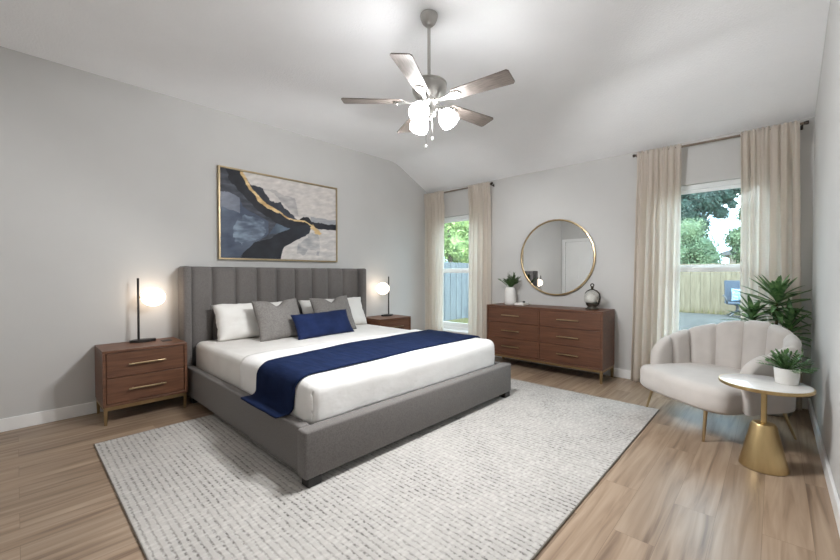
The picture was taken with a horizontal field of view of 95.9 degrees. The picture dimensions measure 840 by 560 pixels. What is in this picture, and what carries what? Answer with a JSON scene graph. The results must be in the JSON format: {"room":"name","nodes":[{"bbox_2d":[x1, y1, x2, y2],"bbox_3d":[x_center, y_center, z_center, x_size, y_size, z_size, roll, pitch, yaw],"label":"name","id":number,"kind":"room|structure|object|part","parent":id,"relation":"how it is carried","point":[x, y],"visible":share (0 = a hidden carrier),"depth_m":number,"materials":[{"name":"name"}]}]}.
{"room":"bedroom","nodes":[
{"label":"bedroom","id":0,"kind":"room"},
{"bbox_2d":[0,46,427,418],"bbox_3d":[-1.891,-0.345,4.638,0.140,3.057,5.791,1,1,43],"label":"wall","id":1,"kind":"structure","parent":0,"point":[107,184],"depth_m":3.53,"materials":[{"name":"grey paint"}]},
{"bbox_2d":[0,401,102,431],"bbox_3d":[-1.833,1.132,4.607,0.015,0.105,5.791,1,1,43],"label":"baseboard","id":2,"kind":"structure","parent":1,"relation":"attached to","point":[32,419],"depth_m":3.20,"materials":[{"name":"white paint"}]},
{"bbox_2d":[217,165,337,261],"bbox_3d":[-1.687,-0.751,4.714,0.044,1.028,1.540,1,1,43],"label":"framed painting","id":3,"kind":"object","parent":1,"relation":"attached to","point":[261,216],"visible":1,"depth_m":4.60,"materials":[{"name":"multicoloured paint"}]},
{"bbox_2d":[0,0,829,192],"bbox_3d":[-0.114,-1.712,2.951,5.014,0.517,6.071,1,1,43],"label":"ceiling","id":4,"kind":"structure","parent":0,"point":[594,79],"depth_m":3.19,"materials":[{"name":"white paint"}]},
{"bbox_2d":[341,9,514,148],"bbox_3d":[0.093,-1.384,2.645,1.162,0.925,1.165,1,1,43],"label":"ceiling fan","id":5,"kind":"object","parent":4,"relation":"hanging from","point":[428,90],"visible":1,"depth_m":2.58,"materials":[{"name":"silver metal"}]},
{"bbox_3d":[-0.325,-1.246,2.639,0.427,0.008,0.132,0,12,-1],"label":"blade","id":6,"kind":"part","parent":5,"relation":"part of","materials":[{"name":"grey wood"}]},
{"bbox_3d":[-0.066,-1.252,3.015,0.132,0.008,0.427,-12,5,-19],"label":"blade","id":7,"kind":"part","parent":5,"relation":"part of","materials":[{"name":"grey wood"}]},
{"bbox_3d":[-0.048,-1.241,2.276,0.132,0.008,0.427,12,4,16],"label":"blade","id":8,"kind":"part","parent":5,"relation":"part of","materials":[{"name":"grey wood"}]},
{"bbox_3d":[-0.004,-1.124,2.531,0.136,0.140,0.140,1,1,43],"label":"lamp shade","id":9,"kind":"part","parent":5,"relation":"part of","materials":[{"name":"white glass"}]},
{"bbox_3d":[-0.004,-1.128,2.769,0.140,0.140,0.136,1,1,43],"label":"lamp shade","id":10,"kind":"part","parent":5,"relation":"part of","materials":[{"name":"white glass"}]},
{"bbox_3d":[0.201,-1.126,2.650,0.138,0.140,0.137,1,1,43],"label":"lamp shade","id":11,"kind":"part","parent":5,"relation":"part of","materials":[{"name":"white glass"}]},
{"bbox_3d":[0.372,-1.250,2.884,0.427,0.008,0.132,-1,-10,-37],"label":"blade","id":12,"kind":"part","parent":5,"relation":"part of","materials":[{"name":"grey wood"}]},
{"bbox_3d":[0.383,-1.243,2.427,0.427,0.008,0.132,0,-10,35],"label":"blade","id":13,"kind":"part","parent":5,"relation":"part of","materials":[{"name":"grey wood"}]},
{"bbox_2d":[0,356,839,559],"bbox_3d":[-0.110,1.256,2.995,5.014,0.100,6.071,1,1,43],"label":"floor","id":14,"kind":"structure","parent":0,"point":[672,494],"depth_m":2.17,"materials":[{"name":"brown wood"}]},
{"bbox_2d":[95,337,187,425],"bbox_3d":[-2.547,0.893,3.476,0.469,0.618,0.614,1,1,43],"label":"nightstand","id":15,"kind":"object","parent":14,"relation":"on","point":[127,374],"visible":0.98,"depth_m":3.32,"materials":[{"name":"brown wood"}]},
{"bbox_3d":[-2.902,1.144,3.417,0.025,0.118,0.025,1,1,43],"label":"leg","id":16,"kind":"part","parent":15,"relation":"part of","materials":[{"name":"gold metal"}]},
{"bbox_3d":[-2.605,1.148,3.139,0.025,0.118,0.025,1,1,43],"label":"leg","id":17,"kind":"part","parent":15,"relation":"part of","materials":[{"name":"gold metal"}]},
{"bbox_3d":[-2.556,1.069,3.488,0.433,0.030,0.604,1,1,43],"label":"frame","id":18,"kind":"part","parent":15,"relation":"part of","materials":[{"name":"gold metal"}]},
{"bbox_3d":[-2.549,0.923,3.478,0.405,0.209,0.562,1,1,43],"label":"drawer","id":19,"kind":"part","parent":15,"relation":"part of","materials":[{"name":"brown wood"}]},
{"bbox_3d":[-2.549,0.712,3.475,0.405,0.204,0.562,1,1,43],"label":"drawer","id":20,"kind":"part","parent":15,"relation":"part of","materials":[{"name":"brown wood"}]},
{"bbox_2d":[129,278,165,342],"bbox_3d":[-2.591,0.282,3.606,0.196,0.600,0.284,1,1,43],"label":"table lamp","id":21,"kind":"object","parent":15,"relation":"on","point":[150,296],"visible":1,"depth_m":3.56,"materials":[{"name":"white glass"}]},
{"bbox_3d":[-2.561,0.162,3.637,0.196,0.178,0.196,1,1,43],"label":"lamp shade","id":22,"kind":"part","parent":21,"relation":"part of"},
{"bbox_3d":[-2.389,0.714,3.325,0.034,0.012,0.270,1,1,43],"label":"handle","id":23,"kind":"part","parent":15,"relation":"part of","materials":[{"name":"gold metal"}]},
{"bbox_3d":[-2.388,0.925,3.328,0.034,0.012,0.270,1,1,43],"label":"handle","id":24,"kind":"part","parent":15,"relation":"part of","materials":[{"name":"gold metal"}]},
{"bbox_3d":[-2.210,1.141,3.561,0.025,0.118,0.025,1,1,43],"label":"leg","id":25,"kind":"part","parent":15,"relation":"part of","materials":[{"name":"gold metal"}]},
{"bbox_2d":[94,379,658,559],"bbox_3d":[-0.099,1.198,3.120,2.869,0.013,3.637,1,1,43],"label":"area rug","id":26,"kind":"object","parent":14,"relation":"on","point":[496,478],"visible":0.69,"depth_m":2.20,"materials":[{"name":"beige fabric"}]},
{"bbox_2d":[178,266,510,487],"bbox_3d":[-0.780,0.525,3.864,2.515,1.337,2.320,1,1,43],"label":"upholstered bed","id":27,"kind":"object","parent":26,"relation":"on","point":[313,450],"visible":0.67,"depth_m":3.21,"materials":[{"name":"grey fabric"}]},
{"bbox_3d":[-1.490,1.004,3.027,2.199,0.283,0.073,1,1,43],"label":"rail","id":28,"kind":"part","parent":27,"relation":"part of","materials":[{"name":"grey fabric"}]},
{"bbox_3d":[-1.645,0.478,4.673,0.127,1.259,2.142,1,1,43],"label":"headboard","id":29,"kind":"part","parent":27,"relation":"part of","materials":[{"name":"grey fabric"}]},
{"bbox_2d":[196,324,405,423],"bbox_3d":[-0.767,0.808,3.863,2.230,0.371,2.100,1,1,43],"label":"mattress","id":30,"kind":"object","parent":27,"relation":"on","point":[222,359],"visible":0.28,"depth_m":3.63,"materials":[{"name":"white fabric"}]},
{"bbox_2d":[211,301,281,341],"bbox_3d":[-1.766,0.434,4.184,0.271,0.378,0.943,1,1,43],"label":"bed pillow","id":31,"kind":"object","parent":30,"relation":"on","point":[233,321],"visible":0.38,"depth_m":3.93,"materials":[{"name":"white fabric"}]},
{"bbox_2d":[251,298,299,341],"bbox_3d":[-1.510,0.419,4.074,0.248,0.426,0.547,1,1,43],"label":"throw pillow","id":32,"kind":"object","parent":30,"relation":"on","point":[274,322],"visible":0.93,"depth_m":3.96,"materials":[{"name":"grey fabric"}]},
{"bbox_2d":[298,300,313,313],"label":"bed pillow","id":33,"kind":"object","parent":30,"relation":"on","point":[306,306],"depth_m":4.60,"materials":[{"name":"white fabric"}]},
{"bbox_2d":[291,309,353,339],"bbox_3d":[-1.074,0.492,4.249,0.194,0.274,0.760,1,1,39],"label":"lumbar pillow","id":34,"kind":"object","parent":30,"relation":"on","point":[311,325],"visible":0.98,"depth_m":4.15,"materials":[{"name":"blue fabric"}]},
{"bbox_2d":[309,295,356,328],"bbox_3d":[-1.043,0.411,4.573,0.249,0.430,0.580,1,1,43],"label":"throw pillow","id":35,"kind":"object","parent":30,"relation":"on","point":[318,305],"visible":0.52,"depth_m":4.53,"materials":[{"name":"grey fabric"}]},
{"bbox_2d":[347,297,366,324],"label":"bed pillow","id":36,"kind":"object","parent":30,"relation":"on","point":[357,311],"depth_m":5.08,"materials":[{"name":"white fabric"}]},
{"bbox_2d":[240,329,494,424],"bbox_3d":[-0.341,0.740,3.460,1.124,0.280,2.157,1,1,43],"label":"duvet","id":37,"kind":"object","parent":30,"relation":"on","point":[321,396],"visible":0.5,"depth_m":2.87,"materials":[{"name":"white fabric"}]},
{"bbox_2d":[241,329,479,418],"bbox_3d":[-0.346,0.714,3.394,0.754,0.257,2.287,1,1,43],"label":"throw blanket","id":38,"kind":"object","parent":37,"relation":"on","point":[277,379],"visible":0.98,"depth_m":2.79,"materials":[{"name":"blue fabric"}]},
{"bbox_3d":[-0.641,1.179,2.244,0.075,0.051,0.090,1,1,43],"label":"leg","id":39,"kind":"part","parent":27,"relation":"part of","materials":[{"name":"black metal"}]},
{"bbox_3d":[0.102,1.002,3.045,0.098,0.283,2.320,1,1,43],"label":"footboard","id":40,"kind":"part","parent":27,"relation":"part of","materials":[{"name":"grey fabric"}]},
{"bbox_3d":[0.856,1.154,3.842,0.075,0.051,0.090,1,1,43],"label":"leg","id":41,"kind":"part","parent":27,"relation":"part of","materials":[{"name":"black metal"}]},
{"bbox_2d":[366,314,410,329],"bbox_3d":[-0.499,0.858,5.662,0.469,0.618,0.614,1,1,43],"label":"nightstand","id":42,"kind":"object","parent":14,"relation":"on","point":[395,321],"visible":0.12,"depth_m":5.55,"materials":[{"name":"brown wood"}]},
{"bbox_2d":[376,277,392,315],"bbox_3d":[-0.531,0.248,5.747,0.196,0.600,0.284,1,1,43],"label":"table lamp","id":43,"kind":"object","parent":42,"relation":"on","point":[382,288],"visible":1,"depth_m":5.66,"materials":[{"name":"black metal"}]},
{"bbox_3d":[-0.561,0.128,5.713,0.196,0.178,0.196,1,1,43],"label":"lamp shade","id":44,"kind":"part","parent":43,"relation":"part of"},
{"bbox_3d":[-0.501,0.677,5.660,0.405,0.204,0.562,1,1,43],"label":"drawer","id":45,"kind":"part","parent":42,"relation":"part of","materials":[{"name":"brown wood"}]},
{"bbox_2d":[487,303,614,383],"bbox_3d":[1.642,0.762,4.962,1.545,0.826,0.461,1,1,43],"label":"dresser","id":46,"kind":"object","parent":14,"relation":"on","point":[580,338],"visible":0.93,"depth_m":4.68,"materials":[{"name":"brown wood"}]},
{"bbox_2d":[498,272,521,304],"bbox_3d":[1.271,0.106,5.321,0.389,0.476,0.291,1,1,43],"label":"ceramic vase","id":47,"kind":"object","parent":46,"relation":"on","point":[510,293],"visible":1,"depth_m":5.26,"materials":[{"name":"white ceramic"}]},
{"bbox_3d":[1.367,0.891,5.223,0.733,0.209,0.399,1,1,43],"label":"drawer","id":48,"kind":"part","parent":46,"relation":"part of","materials":[{"name":"brown wood"}]},
{"bbox_3d":[1.366,0.680,5.220,0.733,0.205,0.399,1,1,43],"label":"drawer","id":49,"kind":"part","parent":46,"relation":"part of","materials":[{"name":"brown wood"}]},
{"bbox_3d":[1.366,0.473,5.217,0.733,0.201,0.399,1,1,43],"label":"drawer","id":50,"kind":"part","parent":46,"relation":"part of","materials":[{"name":"brown wood"}]},
{"bbox_2d":[514,302,528,305],"bbox_3d":[1.405,0.330,5.239,0.138,0.030,0.160,1,1,43],"label":"book","id":51,"kind":"object","parent":46,"relation":"on","point":[518,303],"visible":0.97,"depth_m":5.19,"materials":[{"name":"white paper"}]},
{"bbox_3d":[1.652,1.039,4.975,1.535,0.028,0.425,1,1,43],"label":"frame","id":52,"kind":"part","parent":46,"relation":"part of","materials":[{"name":"brown wood"}]},
{"bbox_3d":[1.919,0.898,4.705,0.734,0.209,0.399,1,1,43],"label":"drawer","id":53,"kind":"part","parent":46,"relation":"part of","materials":[{"name":"brown wood"}]},
{"bbox_3d":[1.919,0.687,4.702,0.734,0.205,0.399,1,1,43],"label":"drawer","id":54,"kind":"part","parent":46,"relation":"part of","materials":[{"name":"brown wood"}]},
{"bbox_3d":[1.919,0.480,4.699,0.734,0.201,0.399,1,1,43],"label":"drawer","id":55,"kind":"part","parent":46,"relation":"part of","materials":[{"name":"brown wood"}]},
{"bbox_2d":[585,283,600,309],"bbox_3d":[2.081,0.196,4.577,0.184,0.315,0.184,0,1,-24],"label":"lantern","id":56,"kind":"object","parent":46,"relation":"on","point":[591,299],"visible":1,"depth_m":4.53,"materials":[{"name":"white glass"}]},
{"bbox_3d":[2.120,0.209,4.540,0.089,0.203,0.026,1,1,43],"label":"bracket arm","id":57,"kind":"part","parent":56,"relation":"part of","materials":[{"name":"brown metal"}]},
{"bbox_3d":[2.066,1.123,4.318,0.030,0.122,0.030,1,1,43],"label":"leg","id":58,"kind":"part","parent":46,"relation":"part of","materials":[{"name":"gold metal"}]},
{"bbox_2d":[640,320,801,441],"bbox_3d":[2.455,0.774,3.137,0.896,0.859,0.959,0,1,-10],"label":"accent chair","id":59,"kind":"object","parent":14,"relation":"on","point":[685,366],"visible":0.84,"depth_m":3.13,"materials":[{"name":"grey fabric"}]},
{"bbox_3d":[2.136,1.063,3.504,0.080,0.242,0.028,1,1,44],"label":"leg","id":60,"kind":"part","parent":59,"relation":"part of","materials":[{"name":"gold metal"}]},
{"bbox_3d":[2.412,0.863,3.131,0.810,0.212,0.832,0,1,-10],"label":"seat","id":61,"kind":"part","parent":59,"relation":"part of","materials":[{"name":"grey fabric"}]},
{"bbox_3d":[2.132,1.080,2.833,0.054,0.253,0.028,-1,1,-36],"label":"leg","id":62,"kind":"part","parent":59,"relation":"part of","materials":[{"name":"gold metal"}]},
{"bbox_3d":[2.800,1.078,2.886,0.106,0.257,0.029,1,1,39],"label":"leg","id":63,"kind":"part","parent":59,"relation":"part of","materials":[{"name":"gold metal"}]},
{"bbox_2d":[718,373,815,475],"bbox_3d":[2.229,0.937,2.456,0.466,0.548,0.466,1,1,43],"label":"side table","id":64,"kind":"object","parent":14,"relation":"on","point":[762,451],"visible":0.91,"depth_m":2.39,"materials":[{"name":"gold metal"}]},
{"bbox_3d":[2.229,0.805,2.454,0.031,0.240,0.031,1,1,43],"label":"stem","id":65,"kind":"part","parent":64,"relation":"part of","materials":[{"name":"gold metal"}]},
{"bbox_2d":[756,348,819,385],"bbox_3d":[2.363,0.548,2.443,0.246,0.230,0.310,0,1,-24],"label":"potted plant","id":66,"kind":"object","parent":64,"relation":"on","point":[786,372],"visible":1,"depth_m":2.40,"materials":[{"name":"green plant"}]},
{"bbox_3d":[2.353,0.613,2.430,0.126,0.100,0.126,1,1,43],"label":"pot","id":67,"kind":"part","parent":66,"relation":"part of","materials":[{"name":"white ceramic"}]},
{"bbox_3d":[2.362,0.525,2.445,0.190,0.107,0.246,-1,1,-29],"label":"stem","id":68,"kind":"part","parent":66,"relation":"part of","materials":[{"name":"green plant"}]},
{"bbox_2d":[722,274,812,416],"bbox_3d":[3.058,0.570,3.401,0.636,1.252,0.499,1,1,43],"label":"potted plant","id":69,"kind":"object","parent":14,"relation":"on","point":[776,289],"visible":0.54,"depth_m":3.36,"materials":[{"name":"green plant"}]},
{"bbox_3d":[3.198,0.510,3.406,0.030,0.748,0.035,1,1,43],"label":"stem","id":70,"kind":"part","parent":69,"relation":"part of","materials":[{"name":"plant"}]},
{"bbox_3d":[3.188,1.022,3.408,0.284,0.348,0.284,1,1,43],"label":"planter","id":71,"kind":"part","parent":69,"relation":"part of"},
{"bbox_2d":[432,117,814,398],"bbox_3d":[1.915,-0.168,5.139,5.014,2.680,0.140,1,1,43],"label":"wall","id":72,"kind":"structure","parent":0,"point":[599,196],"depth_m":4.68,"materials":[{"name":"grey paint"}]},
{"bbox_2d":[443,215,468,334],"bbox_3d":[0.651,-0.071,6.287,0.980,1.985,0.145,1,1,43],"label":"window","id":73,"kind":"structure","parent":72,"relation":"in","point":[453,327],"depth_m":6.34,"materials":[{"name":"white plastic"}]},
{"bbox_3d":[0.631,0.881,6.279,0.980,0.081,0.084,1,1,43],"label":"sill","id":74,"kind":"part","parent":73,"relation":"part of","materials":[{"name":"white paint"}]},
{"bbox_3d":[0.672,0.311,6.315,0.830,0.960,0.025,1,1,43],"label":"sash","id":75,"kind":"part","parent":73,"relation":"part of","materials":[{"name":"clear glass"}]},
{"bbox_3d":[0.689,-0.572,6.321,0.830,0.885,0.025,1,1,43],"label":"sash","id":76,"kind":"part","parent":73,"relation":"part of","materials":[{"name":"clear glass"}]},
{"bbox_2d":[444,182,493,192],"bbox_3d":[0.610,-1.447,6.160,1.382,0.047,0.122,1,1,43],"label":"curtain rod","id":77,"kind":"object","parent":72,"relation":"attached to","point":[491,183],"visible":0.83,"depth_m":6.05,"materials":[{"name":"brown metal"}]},
{"bbox_2d":[424,190,444,330],"bbox_3d":[0.249,-0.173,6.452,0.448,2.632,0.100,1,1,43],"label":"curtain","id":78,"kind":"object","parent":77,"relation":"hanging from","point":[434,205],"visible":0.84,"depth_m":6.44,"materials":[{"name":"fabric"}]},
{"bbox_2d":[468,181,490,338],"bbox_3d":[0.907,-0.165,5.835,0.432,2.632,0.101,1,1,43],"label":"curtain","id":79,"kind":"object","parent":77,"relation":"hanging from","point":[479,295],"visible":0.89,"depth_m":5.82,"materials":[{"name":"fabric"}]},
{"bbox_2d":[520,219,595,295],"bbox_3d":[1.827,-0.302,5.096,1.028,1.028,0.038,1,1,43],"label":"round mirror","id":80,"kind":"object","parent":72,"relation":"attached to","point":[558,257],"visible":1,"depth_m":5.07,"materials":[{"name":"gold metal"}]},
{"bbox_2d":[496,356,807,408],"bbox_3d":[1.864,1.120,5.101,4.704,0.105,0.015,1,1,43],"label":"baseboard","id":81,"kind":"structure","parent":72,"relation":"attached to","point":[621,373],"depth_m":4.58,"materials":[{"name":"white paint"}]},
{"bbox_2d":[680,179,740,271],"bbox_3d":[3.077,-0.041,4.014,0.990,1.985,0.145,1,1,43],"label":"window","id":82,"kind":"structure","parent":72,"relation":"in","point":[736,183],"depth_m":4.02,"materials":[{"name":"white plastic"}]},
{"bbox_3d":[3.098,0.342,4.042,0.840,0.960,0.025,1,1,43],"label":"sash","id":83,"kind":"part","parent":82,"relation":"part of","materials":[{"name":"white plastic"}]},
{"bbox_2d":[633,120,808,157],"bbox_3d":[3.004,-1.417,3.918,1.422,0.047,0.122,1,1,43],"label":"curtain rod","id":84,"kind":"object","parent":72,"relation":"attached to","point":[804,122],"visible":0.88,"depth_m":3.83,"materials":[{"name":"brown metal"}]},
{"bbox_2d":[631,144,681,381],"bbox_3d":[2.625,-0.144,4.225,0.473,2.632,0.093,1,1,43],"label":"curtain","id":85,"kind":"object","parent":84,"relation":"hanging from","point":[656,288],"visible":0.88,"depth_m":4.22,"materials":[{"name":"fabric"}]},
{"bbox_2d":[740,120,801,410],"bbox_3d":[3.313,-0.135,3.583,0.450,2.632,0.095,1,1,43],"label":"curtain","id":86,"kind":"object","parent":84,"relation":"hanging from","point":[770,217],"visible":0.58,"depth_m":3.58,"materials":[{"name":"fabric"}]},
{"bbox_2d":[811,0,839,499],"bbox_3d":[1.666,-0.300,1.306,0.140,3.057,5.791,1,1,43],"label":"wall","id":87,"kind":"structure","parent":0,"point":[825,335],"depth_m":2.44,"materials":[{"name":"grey paint"}]},
{"bbox_2d":[808,398,839,535],"bbox_3d":[1.611,1.175,1.381,0.015,0.105,5.791,1,1,43],"label":"baseboard","id":88,"kind":"structure","parent":87,"relation":"attached to","point":[834,498],"depth_m":2.28,"materials":[{"name":"white paint"}]},
{"label":"outside","id":89,"kind":"structure","parent":0,"visible":0},
{"bbox_2d":[448,318,467,323],"bbox_3d":[22.646,1.249,23.438,70.000,0.295,54.859,1,1,43],"label":"lawn","id":90,"kind":"structure","parent":89,"point":[462,320],"depth_m":12.11,"materials":[{"name":"green plant"}]},
{"bbox_2d":[443,262,468,320],"bbox_3d":[2.168,0.344,13.356,0.161,1.862,11.252,1,1,43],"label":"wooden fence","id":91,"kind":"object","parent":90,"relation":"on","point":[456,285],"visible":0.13,"depth_m":12.18,"materials":[{"name":"grey wood"}]},
{"bbox_2d":[444,221,468,262],"bbox_3d":[1.522,-1.903,16.031,3.375,6.287,5.273,1,1,43],"label":"leafy tree","id":92,"kind":"object","parent":90,"relation":"on","point":[456,238],"visible":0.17,"depth_m":15.85,"materials":[{"name":"green plant"}]},
{"bbox_2d":[680,216,725,263],"bbox_3d":[11.004,-0.690,15.631,2.574,3.850,1.539,1,1,43],"label":"leafy tree","id":93,"kind":"object","parent":90,"relation":"on","point":[696,247],"visible":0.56,"depth_m":15.06,"materials":[{"name":"green plant"}]},
{"bbox_2d":[679,312,739,330],"bbox_3d":[6.978,1.291,8.174,10.000,0.100,11.159,1,1,43],"label":"patio","id":94,"kind":"structure","parent":90,"relation":"on","point":[687,321],"depth_m":11.42,"materials":[{"name":"concrete"}]},
{"bbox_2d":[722,280,739,316],"bbox_3d":[10.178,0.599,12.166,0.742,1.153,0.764,0,1,29],"label":"patio chair","id":95,"kind":"object","parent":94,"relation":"on","point":[728,285],"visible":0.59,"depth_m":12.41,"materials":[{"name":"metal"}]},
{"bbox_3d":[10.131,0.744,12.084,0.580,0.070,0.570,0,1,29],"label":"seat","id":96,"kind":"part","parent":95,"relation":"part of","materials":[{"name":"blue fabric"}]},
{"bbox_3d":[10.316,0.372,12.410,0.540,0.706,0.198,0,1,29],"label":"backrest","id":97,"kind":"part","parent":95,"relation":"part of","materials":[{"name":"blue fabric"}]},
{"bbox_2d":[731,289,739,300],"bbox_3d":[10.251,0.484,12.126,0.464,0.412,0.150,0,1,32],"label":"cushion","id":98,"kind":"object","parent":95,"relation":"on","point":[735,294],"visible":0.43,"depth_m":12.15,"materials":[{"name":"fabric"}]},
{"bbox_2d":[679,263,739,315],"bbox_3d":[11.178,0.340,12.914,13.436,1.862,0.161,1,1,43],"label":"wooden fence","id":99,"kind":"object","parent":90,"relation":"on","point":[698,290],"visible":0.15,"depth_m":13.65,"materials":[{"name":"beige wood"}]},
{"bbox_2d":[680,307,738,315],"bbox_3d":[10.266,1.098,13.197,11.145,0.340,0.620,1,1,43],"label":"grass","id":100,"kind":"structure","parent":90,"relation":"on","point":[693,311],"depth_m":13.38,"materials":[{"name":"green plant"}]},
{"bbox_2d":[681,188,740,232],"bbox_3d":[13.544,-2.298,18.967,4.736,6.964,2.365,1,1,38],"label":"leafy tree","id":101,"kind":"object","parent":90,"relation":"on","point":[695,204],"visible":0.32,"depth_m":18.07,"materials":[{"name":"green plant"}]},
{"bbox_2d":[720,249,735,263],"bbox_3d":[21.522,-0.919,20.454,8.000,4.120,5.500,1,1,43],"label":"house","id":102,"kind":"structure","parent":90,"relation":"on","point":[726,253],"depth_m":21.07,"materials":[{"name":"brick"}]},
{"bbox_2d":[722,207,740,263],"bbox_3d":[13.830,-1.029,15.867,1.871,4.512,1.438,1,1,43],"label":"leafy tree","id":103,"kind":"object","parent":90,"relation":"on","point":[733,242],"visible":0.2,"depth_m":16.01,"materials":[{"name":"green plant"}]}
]}

